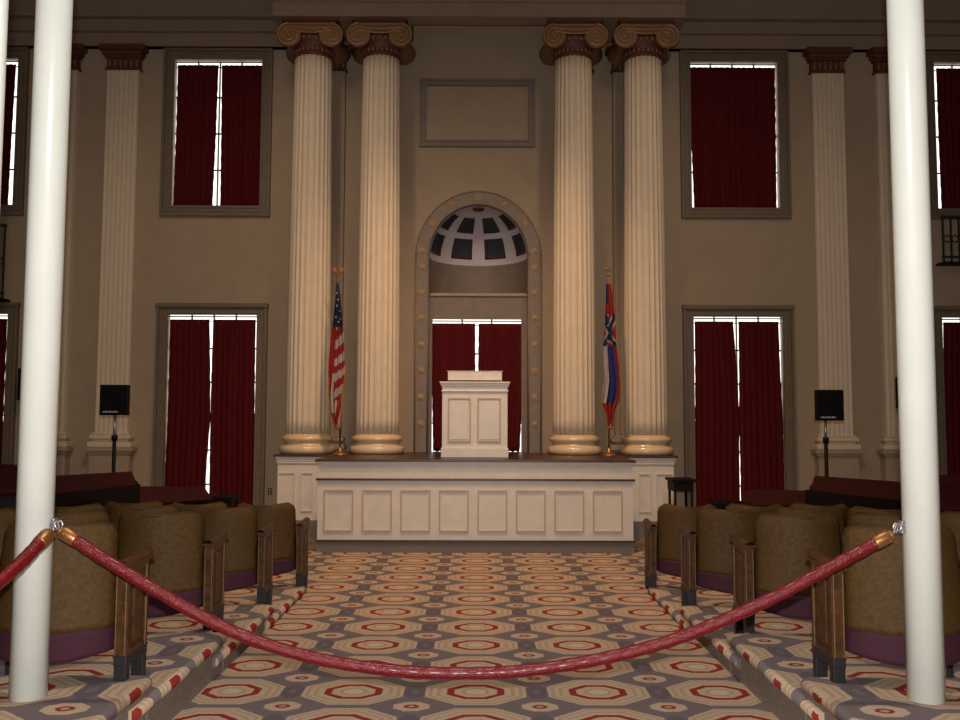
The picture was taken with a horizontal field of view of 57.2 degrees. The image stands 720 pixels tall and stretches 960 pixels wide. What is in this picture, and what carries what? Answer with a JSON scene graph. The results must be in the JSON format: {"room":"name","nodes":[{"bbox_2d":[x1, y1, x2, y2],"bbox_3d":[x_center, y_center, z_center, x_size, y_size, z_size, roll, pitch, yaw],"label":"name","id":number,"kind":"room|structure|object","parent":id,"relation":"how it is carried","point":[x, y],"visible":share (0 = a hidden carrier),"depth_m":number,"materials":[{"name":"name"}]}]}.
{"room":"legislative chamber","nodes":[
{"label":"legislative chamber","id":0,"kind":"room"},
{"bbox_2d":[172,537,778,719],"bbox_3d":[-0.020,2.036,5.522,19.000,0.100,17.300,0,-4,0],"label":"floor","id":1,"kind":"structure","parent":0,"point":[416,609],"depth_m":6.24,"materials":[{"name":"carpet"}]},
{"bbox_2d":[0,675,151,719],"bbox_3d":[-5.558,1.463,0.642,7.897,0.331,7.512,0,-4,0],"label":"tier","id":2,"kind":"object","parent":1,"relation":"on","point":[70,697],"visible":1,"depth_m":4.03,"materials":[{"name":"carpet"}]},
{"bbox_2d":[0,0,8,201],"bbox_3d":[-1.743,-2.548,3.179,0.163,8.050,0.163,0,-4,0],"label":"post","id":3,"kind":"object","parent":2,"relation":"on","point":[4,4],"visible":1,"depth_m":3.08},
{"bbox_2d":[8,0,72,701],"bbox_3d":[-2.048,-2.470,4.309,0.189,8.050,0.165,-3,-5,37],"label":"post","id":4,"kind":"object","parent":2,"relation":"on","point":[46,211],"visible":0.92,"depth_m":4.09,"materials":[{"name":"white metal"}]},
{"bbox_2d":[0,523,54,589],"bbox_3d":[-1.932,0.871,3.565,0.116,0.316,0.968,0,-4,1],"label":"rope","id":5,"kind":"object","parent":4,"relation":"hanging from","point":[45,536],"visible":1,"depth_m":3.69,"materials":[{"name":"red fabric"}]},
{"bbox_2d":[56,520,898,679],"bbox_3d":[-0.008,1.107,4.050,3.911,0.718,0.071,0,-4,0],"label":"rope","id":6,"kind":"object","parent":4,"relation":"hanging from","point":[66,534],"visible":1,"depth_m":4.02,"materials":[{"name":"red fabric"}]},
{"bbox_2d":[55,471,139,506],"bbox_3d":[-3.699,1.616,8.328,0.230,1.100,1.847,0,-4,7],"label":"bench","id":7,"kind":"object","parent":1,"relation":"on","point":[118,487],"visible":0.4,"depth_m":8.37,"materials":[{"name":"red wood"}]},
{"bbox_2d":[0,632,226,719],"bbox_3d":[-5.567,1.805,4.899,7.902,0.236,1.572,0,-4,0],"label":"tier","id":8,"kind":"object","parent":1,"relation":"on","point":[178,664],"visible":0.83,"depth_m":4.96,"materials":[{"name":"carpet"}]},
{"bbox_2d":[0,553,9,674],"bbox_3d":[-2.726,1.233,4.424,0.672,0.863,0.472,1,-4,-5],"label":"seat","id":9,"kind":"object","parent":8,"relation":"on","point":[6,663],"visible":0.05,"depth_m":4.53,"materials":[{"name":"brown fabric"}]},
{"bbox_2d":[0,520,153,680],"bbox_3d":[-2.046,1.231,4.371,0.739,0.863,0.410,1,-4,-11],"label":"seat","id":10,"kind":"object","parent":8,"relation":"on","point":[95,610],"visible":0.67,"depth_m":4.28,"materials":[{"name":"brown fabric"}]},
{"bbox_2d":[99,385,129,471],"bbox_3d":[-4.408,1.309,10.584,0.341,2.020,0.340,0,-4,0],"label":"loudspeaker","id":11,"kind":"object","parent":1,"relation":"on","point":[114,399],"visible":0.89,"depth_m":10.58,"materials":[{"name":"black plastic"}]},
{"bbox_2d":[100,386,126,413],"bbox_3d":[-4.405,0.480,10.579,0.317,0.343,0.008,0,-4,0],"label":"grille","id":12,"kind":"object","parent":11,"relation":"attached to","point":[113,399],"depth_m":10.57,"materials":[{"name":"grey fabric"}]},
{"bbox_2d":[104,500,163,513],"bbox_3d":[-3.298,1.760,8.407,0.672,0.828,0.472,1,-4,-8],"label":"seat","id":13,"kind":"object","parent":1,"relation":"on","point":[110,504],"visible":0.12,"depth_m":8.30,"materials":[{"name":"brown fabric"}]},
{"bbox_2d":[140,486,212,505],"bbox_3d":[-3.395,1.819,9.684,0.320,0.884,1.148,-2,-5,29],"label":"bench","id":14,"kind":"object","parent":1,"relation":"on","point":[167,495],"visible":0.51,"depth_m":9.74,"materials":[{"name":"red wood"}]},
{"bbox_2d":[170,502,227,511],"bbox_3d":[-2.652,1.756,8.317,0.672,0.828,0.472,1,-4,-5],"label":"seat","id":15,"kind":"object","parent":1,"relation":"on","point":[217,505],"visible":0.09,"depth_m":8.21,"materials":[{"name":"brown fabric"}]},
{"bbox_2d":[147,604,274,669],"bbox_3d":[-5.568,1.943,6.203,7.907,0.141,1.592,0,-4,0],"label":"tier","id":16,"kind":"object","parent":1,"relation":"on","point":[252,618],"visible":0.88,"depth_m":6.36,"materials":[{"name":"carpet"}]},
{"bbox_2d":[0,507,15,553],"bbox_3d":[-3.391,1.431,5.953,0.672,0.863,0.472,1,-4,-8],"label":"seat","id":17,"kind":"object","parent":16,"relation":"on","point":[7,515],"visible":0.1,"depth_m":5.91,"materials":[{"name":"brown fabric"}]},
{"bbox_2d":[54,509,109,525],"bbox_3d":[-2.745,1.427,5.864,0.672,0.863,0.472,1,-4,-5],"label":"seat","id":18,"kind":"object","parent":16,"relation":"on","point":[97,514],"visible":0.09,"depth_m":5.77,"materials":[{"name":"brown fabric"}]},
{"bbox_2d":[117,510,228,631],"bbox_3d":[-2.065,1.426,5.811,0.739,0.863,0.410,1,-4,-11],"label":"seat","id":19,"kind":"object","parent":16,"relation":"on","point":[192,568],"visible":0.76,"depth_m":5.71,"materials":[{"name":"brown fabric"}]},
{"bbox_2d":[211,494,241,507],"bbox_3d":[-3.189,2.023,11.004,0.295,0.662,0.450,0,-4,0],"label":"desk","id":20,"kind":"object","parent":1,"relation":"on","point":[225,498],"visible":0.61,"depth_m":10.83,"materials":[{"name":"brown wood"}]},
{"bbox_2d":[224,585,305,629],"bbox_3d":[-5.569,2.074,7.487,7.912,0.064,1.532,0,-4,0],"label":"tier","id":21,"kind":"object","parent":1,"relation":"on","point":[284,597],"visible":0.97,"depth_m":7.66,"materials":[{"name":"carpet"}]},
{"bbox_2d":[0,464,16,508],"bbox_3d":[-4.195,1.460,7.559,0.560,1.161,0.334,2,-4,-25],"label":"bench","id":22,"kind":"object","parent":21,"relation":"on","point":[8,472],"visible":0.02,"depth_m":7.58,"materials":[{"name":"red leather"}]},
{"bbox_2d":[55,503,105,513],"bbox_3d":[-3.370,1.610,7.264,0.672,0.848,0.472,1,-4,-8],"label":"seat","id":23,"kind":"object","parent":21,"relation":"on","point":[58,510],"visible":0.08,"depth_m":7.15,"materials":[{"name":"brown fabric"}]},
{"bbox_2d":[109,504,179,529],"bbox_3d":[-2.724,1.606,7.175,0.672,0.848,0.472,1,-4,-5],"label":"seat","id":24,"kind":"object","parent":21,"relation":"on","point":[117,511],"visible":0.19,"depth_m":7.07,"materials":[{"name":"brown fabric"}]},
{"bbox_2d":[190,505,275,604],"bbox_3d":[-2.044,1.605,7.122,0.739,0.848,0.410,1,-4,-11],"label":"seat","id":25,"kind":"object","parent":21,"relation":"on","point":[248,550],"visible":0.73,"depth_m":7.03,"materials":[{"name":"brown fabric"}]},
{"bbox_2d":[237,502,309,587],"bbox_3d":[-1.972,1.754,8.264,0.739,0.828,0.410,1,-4,-11],"label":"seat","id":26,"kind":"object","parent":1,"relation":"on","point":[290,552],"visible":0.66,"depth_m":8.18,"materials":[{"name":"brown fabric"}]},
{"bbox_2d":[273,451,677,553],"bbox_3d":[-0.059,1.875,12.094,5.570,1.130,2.830,0,-4,0],"label":"dais","id":27,"kind":"object","parent":1,"relation":"on","point":[407,502],"visible":0.87,"depth_m":10.73,"materials":[{"name":"beige wood"}]},
{"bbox_2d":[277,17,349,453],"bbox_3d":[-2.447,-1.776,12.727,0.956,6.225,0.780,0,-4,0],"label":"column","id":28,"kind":"structure","parent":27,"relation":"on","point":[313,44],"depth_m":12.52,"materials":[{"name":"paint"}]},
{"bbox_2d":[272,0,685,43],"bbox_3d":[-0.010,-5.392,13.008,5.960,1.045,0.950,0,-4,0],"label":"trim","id":29,"kind":"structure","parent":28,"relation":"on","point":[417,12],"depth_m":12.56,"materials":[{"name":"paint"}]},
{"bbox_2d":[328,267,347,454],"bbox_3d":[-1.938,0.003,12.124,0.277,2.596,0.220,0,-4,0],"label":"flag","id":30,"kind":"object","parent":27,"relation":"on","point":[337,368],"visible":1,"depth_m":12.05,"materials":[{"name":"fabric"},{"name":"wood"},{"name":"gold metal"}]},
{"bbox_2d":[346,17,415,453],"bbox_3d":[-1.452,-1.773,12.729,0.956,6.225,0.780,0,-4,0],"label":"column","id":31,"kind":"structure","parent":27,"relation":"on","point":[381,44],"depth_m":12.52,"materials":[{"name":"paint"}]},
{"bbox_2d":[440,371,509,457],"bbox_3d":[-0.068,0.715,11.634,0.910,1.120,0.642,0,-4,0],"label":"lectern","id":32,"kind":"object","parent":27,"relation":"on","point":[474,403],"visible":1,"depth_m":11.34,"materials":[{"name":"beige wood"}]},
{"bbox_2d":[539,18,608,454],"bbox_3d":[1.358,-1.762,12.736,0.956,6.225,0.780,0,-4,0],"label":"column","id":33,"kind":"structure","parent":27,"relation":"on","point":[573,45],"depth_m":12.52,"materials":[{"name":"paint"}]},
{"bbox_2d":[601,267,620,455],"bbox_3d":[1.796,0.014,12.133,0.278,2.601,0.220,0,-4,0],"label":"flag","id":34,"kind":"object","parent":27,"relation":"on","point":[611,391],"visible":1,"depth_m":12.06,"materials":[{"name":"multicoloured fabric"}]},
{"bbox_2d":[607,18,679,454],"bbox_3d":[2.378,-1.759,12.738,0.956,6.225,0.780,0,-4,0],"label":"column","id":35,"kind":"structure","parent":27,"relation":"on","point":[642,45],"depth_m":12.53,"materials":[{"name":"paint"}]},
{"bbox_2d":[643,504,716,588],"bbox_3d":[1.907,1.768,8.273,0.738,0.828,0.411,-1,-4,11],"label":"seat","id":36,"kind":"object","parent":1,"relation":"on","point":[664,556],"visible":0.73,"depth_m":8.19,"materials":[{"name":"brown fabric"}]},
{"bbox_2d":[665,477,695,506],"bbox_3d":[2.673,2.000,11.722,0.321,0.848,0.450,0,-4,0],"label":"desk","id":37,"kind":"object","parent":1,"relation":"on","point":[686,484],"visible":0.66,"depth_m":11.55,"materials":[{"name":"brown wood"}]},
{"bbox_2d":[648,586,732,628],"bbox_3d":[5.519,2.114,7.512,7.912,0.064,1.532,0,-4,0],"label":"tier","id":38,"kind":"object","parent":1,"relation":"on","point":[668,597],"visible":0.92,"depth_m":7.68,"materials":[{"name":"carpet"}]},
{"bbox_2d":[678,507,763,606],"bbox_3d":[1.995,1.619,7.131,0.738,0.848,0.411,-1,-4,11],"label":"seat","id":39,"kind":"object","parent":38,"relation":"on","point":[707,553],"visible":0.73,"depth_m":7.03,"materials":[{"name":"brown fabric"}]},
{"bbox_2d":[775,506,845,536],"bbox_3d":[2.674,1.626,7.187,0.672,0.848,0.472,0,-4,5],"label":"seat","id":40,"kind":"object","parent":38,"relation":"on","point":[838,513],"visible":0.12,"depth_m":7.09,"materials":[{"name":"brown fabric"}]},
{"bbox_2d":[847,506,900,523],"bbox_3d":[3.320,1.634,7.279,0.672,0.848,0.472,0,-4,8],"label":"seat","id":41,"kind":"object","parent":38,"relation":"on","point":[854,509],"visible":0.06,"depth_m":7.17,"materials":[{"name":"brown fabric"}]},
{"bbox_2d":[939,474,959,512],"bbox_3d":[4.161,1.521,7.575,0.604,1.100,0.334,-2,-4,23],"label":"bench","id":42,"kind":"object","parent":38,"relation":"on","point":[949,485],"visible":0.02,"depth_m":7.62,"materials":[{"name":"red leather"}]},
{"bbox_2d":[707,499,734,509],"bbox_3d":[3.037,2.070,11.016,0.270,0.613,0.450,0,-4,0],"label":"desk","id":43,"kind":"object","parent":1,"relation":"on","point":[718,503],"visible":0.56,"depth_m":10.91,"materials":[{"name":"brown wood"}]},
{"bbox_2d":[679,606,811,671],"bbox_3d":[5.525,1.984,6.228,7.907,0.141,1.592,0,-4,0],"label":"tier","id":44,"kind":"object","parent":1,"relation":"on","point":[715,642],"visible":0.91,"depth_m":6.29,"materials":[{"name":"carpet"}]},
{"bbox_2d":[730,512,841,633],"bbox_3d":[2.054,1.441,5.821,0.738,0.863,0.411,-1,-4,11],"label":"seat","id":45,"kind":"object","parent":44,"relation":"on","point":[776,557],"visible":0.68,"depth_m":5.72,"materials":[{"name":"brown fabric"}]},
{"bbox_2d":[841,511,900,545],"bbox_3d":[2.733,1.448,5.876,0.672,0.863,0.472,0,-4,5],"label":"seat","id":46,"kind":"object","parent":44,"relation":"on","point":[859,517],"visible":0.06,"depth_m":5.79,"materials":[{"name":"brown fabric"}]},
{"bbox_2d":[940,510,959,556],"bbox_3d":[3.378,1.456,5.969,0.672,0.863,0.472,0,-4,8],"label":"seat","id":47,"kind":"object","parent":44,"relation":"on","point":[951,519],"visible":0.15,"depth_m":5.92,"materials":[{"name":"brown fabric"}]},
{"bbox_2d":[725,503,781,512],"bbox_3d":[2.586,1.775,8.329,0.672,0.828,0.472,0,-4,5],"label":"seat","id":48,"kind":"object","parent":1,"relation":"on","point":[731,507],"visible":0.08,"depth_m":8.23,"materials":[{"name":"brown fabric"}]},
{"bbox_2d":[735,489,804,506],"bbox_3d":[3.277,1.856,9.712,0.313,0.862,1.101,2,-5,-29],"label":"bench","id":49,"kind":"object","parent":1,"relation":"on","point":[752,497],"visible":0.34,"depth_m":9.79,"materials":[{"name":"red leather"}]},
{"bbox_2d":[789,502,848,526],"bbox_3d":[3.232,1.783,8.421,0.672,0.828,0.472,0,-4,8],"label":"seat","id":50,"kind":"object","parent":1,"relation":"on","point":[843,507],"visible":0.14,"depth_m":8.31,"materials":[{"name":"brown fabric"}]},
{"bbox_2d":[814,390,843,476],"bbox_3d":[4.177,1.355,10.602,0.340,1.990,0.340,3,-5,-38],"label":"loudspeaker","id":51,"kind":"object","parent":1,"relation":"on","point":[829,404],"visible":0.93,"depth_m":10.59,"materials":[{"name":"black plastic"}]},
{"bbox_2d":[817,391,842,419],"bbox_3d":[4.218,0.544,10.596,0.307,0.349,0.008,0,-4,0],"label":"grille","id":52,"kind":"object","parent":51,"relation":"attached to","point":[829,403],"depth_m":10.59,"materials":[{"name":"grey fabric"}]},
{"bbox_2d":[727,634,959,719],"bbox_3d":[5.531,1.846,4.924,7.902,0.236,1.572,0,-4,0],"label":"tier","id":53,"kind":"object","parent":1,"relation":"on","point":[774,667],"visible":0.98,"depth_m":4.97,"materials":[{"name":"carpet"}]},
{"bbox_2d":[806,522,959,682],"bbox_3d":[2.047,1.246,4.380,0.738,0.863,0.411,-1,-4,11],"label":"seat","id":54,"kind":"object","parent":53,"relation":"on","point":[857,609],"visible":0.71,"depth_m":4.29,"materials":[{"name":"brown fabric"}]},
{"bbox_2d":[946,557,959,677],"bbox_3d":[2.727,1.253,4.436,0.672,0.863,0.472,0,-4,5],"label":"seat","id":55,"kind":"object","parent":53,"relation":"on","point":[950,674],"visible":0.04,"depth_m":4.54,"materials":[{"name":"brown fabric"}]},
{"bbox_2d":[805,476,900,509],"bbox_3d":[3.671,1.672,8.443,0.250,1.056,1.661,1,-4,-16],"label":"bench","id":56,"kind":"object","parent":1,"relation":"on","point":[824,490],"visible":0.39,"depth_m":8.49,"materials":[{"name":"red leather"}]},
{"bbox_2d":[801,677,959,719],"bbox_3d":[5.545,1.504,0.668,7.897,0.331,7.512,0,-4,0],"label":"tier","id":57,"kind":"object","parent":1,"relation":"on","point":[859,698],"visible":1,"depth_m":4.04,"materials":[{"name":"carpet"}]},
{"bbox_2d":[886,0,945,704],"bbox_3d":[2.055,-2.456,4.317,0.191,8.050,0.163,3,-5,-36],"label":"post","id":58,"kind":"object","parent":57,"relation":"on","point":[919,524],"visible":1,"depth_m":4.10,"materials":[{"name":"white metal"}]},
{"bbox_2d":[0,25,959,506],"bbox_3d":[-0.025,-1.648,13.849,19.000,8.400,0.804,0,-4,0],"label":"wall","id":59,"kind":"structure","parent":0,"point":[180,259],"depth_m":13.47,"materials":[{"name":"paint"}]},
{"bbox_2d":[0,224,20,464],"bbox_3d":[-8.231,0.189,13.232,2.500,4.473,0.328,0,-4,0],"label":"window","id":60,"kind":"structure","parent":59,"relation":"in","point":[10,311],"depth_m":13.24,"materials":[{"name":"paint"}]},
{"bbox_2d":[0,319,6,463],"bbox_3d":[-7.491,0.870,13.291,0.669,3.004,0.050,0,-4,0],"label":"curtain","id":61,"kind":"object","parent":60,"relation":"hanging from","point":[3,322],"visible":0.8,"depth_m":13.34,"materials":[{"name":"red fabric"}]},
{"bbox_2d":[0,47,29,215],"bbox_3d":[-7.818,-3.520,13.572,1.680,2.628,0.163,0,-4,0],"label":"window","id":62,"kind":"structure","parent":59,"relation":"in","point":[15,207],"depth_m":13.53,"materials":[{"name":"paint"}]},
{"bbox_2d":[0,64,15,204],"bbox_3d":[-7.513,-3.478,13.592,0.619,2.237,0.050,0,-4,0],"label":"curtain","id":63,"kind":"object","parent":62,"relation":"hanging from","point":[10,68],"visible":0.75,"depth_m":13.60,"materials":[{"name":"red fabric"}]},
{"bbox_2d":[17,368,20,399],"bbox_3d":[-6.689,0.368,13.164,0.335,0.477,0.250,0,-4,0],"label":"loudspeaker","id":64,"kind":"object","parent":59,"relation":"attached to","point":[19,369],"visible":0.22,"depth_m":13.04,"materials":[{"name":"black plastic"}]},
{"bbox_2d":[56,43,87,475],"bbox_3d":[-6.446,-1.174,13.282,0.720,7.332,0.230,0,-4,0],"label":"pilaster","id":65,"kind":"object","parent":59,"relation":"attached to","point":[78,51],"visible":0.23,"depth_m":13.33,"materials":[{"name":"paint"}]},
{"bbox_2d":[83,43,148,473],"bbox_3d":[-5.496,-1.171,13.284,0.720,7.332,0.230,0,-4,0],"label":"pilaster","id":66,"kind":"object","parent":59,"relation":"attached to","point":[124,61],"visible":0.91,"depth_m":13.35,"materials":[{"name":"paint"}]},
{"bbox_2d":[7,0,286,49],"bbox_3d":[-5.861,-5.363,13.578,7.300,1.066,0.220,0,-4,0],"label":"trim","id":67,"kind":"structure","parent":59,"relation":"attached to","point":[156,24],"depth_m":13.57,"materials":[{"name":"paint"}]},
{"bbox_2d":[151,303,268,504],"bbox_3d":[-4.063,0.792,13.266,1.700,3.304,0.198,0,-4,0],"label":"window","id":68,"kind":"structure","parent":59,"relation":"in","point":[258,312],"depth_m":13.27,"materials":[{"name":"paint"}]},
{"bbox_2d":[165,319,210,488],"bbox_3d":[-4.409,0.881,13.294,0.669,3.005,0.050,0,-4,0],"label":"curtain","id":69,"kind":"object","parent":68,"relation":"hanging from","point":[189,385],"visible":0.84,"depth_m":13.31,"materials":[{"name":"red fabric"}]},
{"bbox_2d":[209,319,255,507],"bbox_3d":[-3.732,0.883,13.298,0.695,3.004,0.047,0,-4,0],"label":"curtain","id":70,"kind":"object","parent":68,"relation":"hanging from","point":[232,414],"visible":0.91,"depth_m":13.30,"materials":[{"name":"red fabric"}]},
{"bbox_2d":[159,48,273,216],"bbox_3d":[-4.048,-3.506,13.581,1.680,2.628,0.163,0,-4,0],"label":"window","id":71,"kind":"structure","parent":59,"relation":"in","point":[171,55],"depth_m":13.54,"materials":[{"name":"paint"}]},
{"bbox_2d":[173,65,218,204],"bbox_3d":[-4.388,-3.467,13.595,0.653,2.237,0.050,0,-4,0],"label":"curtain","id":72,"kind":"object","parent":71,"relation":"hanging from","point":[197,85],"visible":1,"depth_m":13.59,"materials":[{"name":"red fabric"}]},
{"bbox_2d":[220,65,261,205],"bbox_3d":[-3.693,-3.464,13.600,0.643,2.237,0.049,0,-4,0],"label":"curtain","id":73,"kind":"object","parent":71,"relation":"hanging from","point":[241,84],"visible":1,"depth_m":13.60,"materials":[{"name":"red fabric"}]},
{"bbox_2d":[329,44,352,449],"bbox_3d":[-2.324,-1.742,13.341,0.700,6.162,0.210,0,-4,0],"label":"pilaster","id":74,"kind":"object","parent":59,"relation":"attached to","point":[339,71],"visible":0.19,"depth_m":13.43,"materials":[{"name":"paint"}]},
{"bbox_2d":[419,78,534,147],"bbox_3d":[-0.040,-3.812,13.570,1.786,1.066,0.050,0,-4,0],"label":"trim","id":75,"kind":"structure","parent":59,"relation":"attached to","point":[424,82],"depth_m":13.56,"materials":[{"name":"paint"}]},
{"bbox_2d":[428,258,527,451],"bbox_3d":[-0.031,-0.013,13.775,1.504,3.068,0.822,0,-4,0],"label":"wall niche","id":76,"kind":"object","parent":59,"relation":"in","point":[456,292],"visible":0.93,"depth_m":13.60,"materials":[{"name":"paint"}]},
{"bbox_2d":[432,323,475,451],"bbox_3d":[-0.402,0.420,13.535,0.685,1.976,0.048,0,-4,0],"label":"curtain","id":77,"kind":"object","parent":76,"relation":"hanging from","point":[453,344],"visible":0.54,"depth_m":13.57,"materials":[{"name":"red fabric"}]},
{"bbox_2d":[432,319,520,451],"bbox_3d":[-0.052,0.442,13.614,1.414,2.139,0.175,0,-4,0],"label":"window","id":78,"kind":"structure","parent":76,"relation":"attached to","point":[477,322],"depth_m":13.64,"materials":[{"name":"paint"}]},
{"bbox_2d":[478,323,520,451],"bbox_3d":[0.307,0.423,13.543,0.714,1.976,0.048,0,-4,0],"label":"curtain","id":79,"kind":"object","parent":76,"relation":"hanging from","point":[499,348],"visible":0.54,"depth_m":13.57,"materials":[{"name":"red fabric"}]},
{"bbox_2d":[414,191,541,452],"bbox_3d":[-0.028,-0.603,13.346,1.920,3.985,0.095,0,-4,0],"label":"trim","id":80,"kind":"structure","parent":59,"relation":"attached to","point":[457,202],"depth_m":13.34,"materials":[{"name":"paint"}]},
{"bbox_2d":[592,66,600,446],"bbox_3d":[1.526,-1.728,13.350,0.600,6.162,0.210,0,-4,0],"label":"pilaster","id":81,"kind":"object","parent":59,"relation":"attached to","point":[592,66],"visible":0.03,"depth_m":13.51,"materials":[{"name":"paint"}]},
{"bbox_2d":[605,46,623,449],"bbox_3d":[2.276,-1.725,13.352,0.700,6.162,0.210,0,-4,0],"label":"pilaster","id":82,"kind":"object","parent":59,"relation":"attached to","point":[617,72],"visible":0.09,"depth_m":13.39,"materials":[{"name":"paint"}]},
{"bbox_2d":[679,50,791,218],"bbox_3d":[3.927,-3.477,13.599,1.680,2.628,0.163,0,-4,0],"label":"window","id":83,"kind":"structure","parent":59,"relation":"in","point":[781,57],"depth_m":13.54,"materials":[{"name":"paint"}]},
{"bbox_2d":[690,67,735,206],"bbox_3d":[3.598,-3.438,13.612,0.694,2.237,0.048,0,-4,0],"label":"curtain","id":84,"kind":"object","parent":83,"relation":"hanging from","point":[712,88],"visible":1,"depth_m":13.61,"materials":[{"name":"red fabric"}]},
{"bbox_2d":[734,67,776,207],"bbox_3d":[4.254,-3.435,13.619,0.662,2.237,0.049,0,-4,0],"label":"curtain","id":85,"kind":"object","parent":83,"relation":"hanging from","point":[754,88],"visible":1,"depth_m":13.62,"materials":[{"name":"red fabric"}]},
{"bbox_2d":[682,305,797,506],"bbox_3d":[3.912,0.821,13.284,1.700,3.304,0.198,0,-4,0],"label":"window","id":86,"kind":"structure","parent":59,"relation":"in","point":[762,313],"depth_m":13.29,"materials":[{"name":"paint"}]},
{"bbox_2d":[695,321,739,506],"bbox_3d":[3.579,0.910,13.312,0.694,3.005,0.051,0,-4,0],"label":"curtain","id":87,"kind":"object","parent":86,"relation":"hanging from","point":[717,425],"visible":0.93,"depth_m":13.32,"materials":[{"name":"red fabric"}]},
{"bbox_2d":[738,321,783,499],"bbox_3d":[4.257,0.913,13.318,0.669,3.005,0.051,0,-4,0],"label":"curtain","id":88,"kind":"object","parent":86,"relation":"hanging from","point":[760,398],"visible":0.78,"depth_m":13.33,"materials":[{"name":"red fabric"}]},
{"bbox_2d":[669,0,959,51],"bbox_3d":[5.839,-5.320,13.605,7.300,1.066,0.220,0,-4,0],"label":"trim","id":89,"kind":"structure","parent":59,"relation":"attached to","point":[791,25],"depth_m":13.60,"materials":[{"name":"paint"}]},
{"bbox_2d":[802,47,864,478],"bbox_3d":[5.344,-1.131,13.308,0.720,7.332,0.230,0,-4,0],"label":"pilaster","id":90,"kind":"object","parent":59,"relation":"attached to","point":[826,64],"visible":0.92,"depth_m":13.37,"materials":[{"name":"paint"}]},
{"bbox_2d":[866,47,899,481],"bbox_3d":[6.334,-1.128,13.311,0.720,7.332,0.230,0,-4,0],"label":"pilaster","id":91,"kind":"object","parent":59,"relation":"attached to","point":[888,451],"visible":0.31,"depth_m":13.37,"materials":[{"name":"paint"}]},
{"bbox_2d":[895,377,897,408],"bbox_3d":[6.426,0.493,13.189,0.394,0.469,0.250,0,-4,0],"label":"loudspeaker","id":92,"kind":"object","parent":59,"relation":"attached to","point":[896,383],"visible":0.18,"depth_m":13.16,"materials":[{"name":"black plastic"}]},
{"bbox_2d":[925,51,959,265],"bbox_3d":[8.146,-3.107,13.501,2.570,3.351,0.328,0,-4,0],"label":"window","id":93,"kind":"structure","parent":59,"relation":"in","point":[932,57],"depth_m":13.54,"materials":[{"name":"paint"}]},
{"bbox_2d":[936,68,959,207],"bbox_3d":[7.398,-3.424,13.622,0.619,2.237,0.052,0,-4,0],"label":"curtain","id":94,"kind":"object","parent":93,"relation":"hanging from","point":[947,79],"visible":1,"depth_m":13.62,"materials":[{"name":"red fabric"}]},
{"bbox_2d":[934,306,959,474],"bbox_3d":[7.687,0.835,13.292,1.700,3.304,0.198,0,-4,0],"label":"window","id":95,"kind":"structure","parent":59,"relation":"in","point":[939,311],"depth_m":13.29,"materials":[{"name":"paint"}]},
{"bbox_2d":[943,322,959,474],"bbox_3d":[7.343,0.923,13.321,0.672,3.004,0.050,0,-4,0],"label":"curtain","id":96,"kind":"object","parent":95,"relation":"hanging from","point":[951,330],"visible":0.82,"depth_m":13.35,"materials":[{"name":"red fabric"}]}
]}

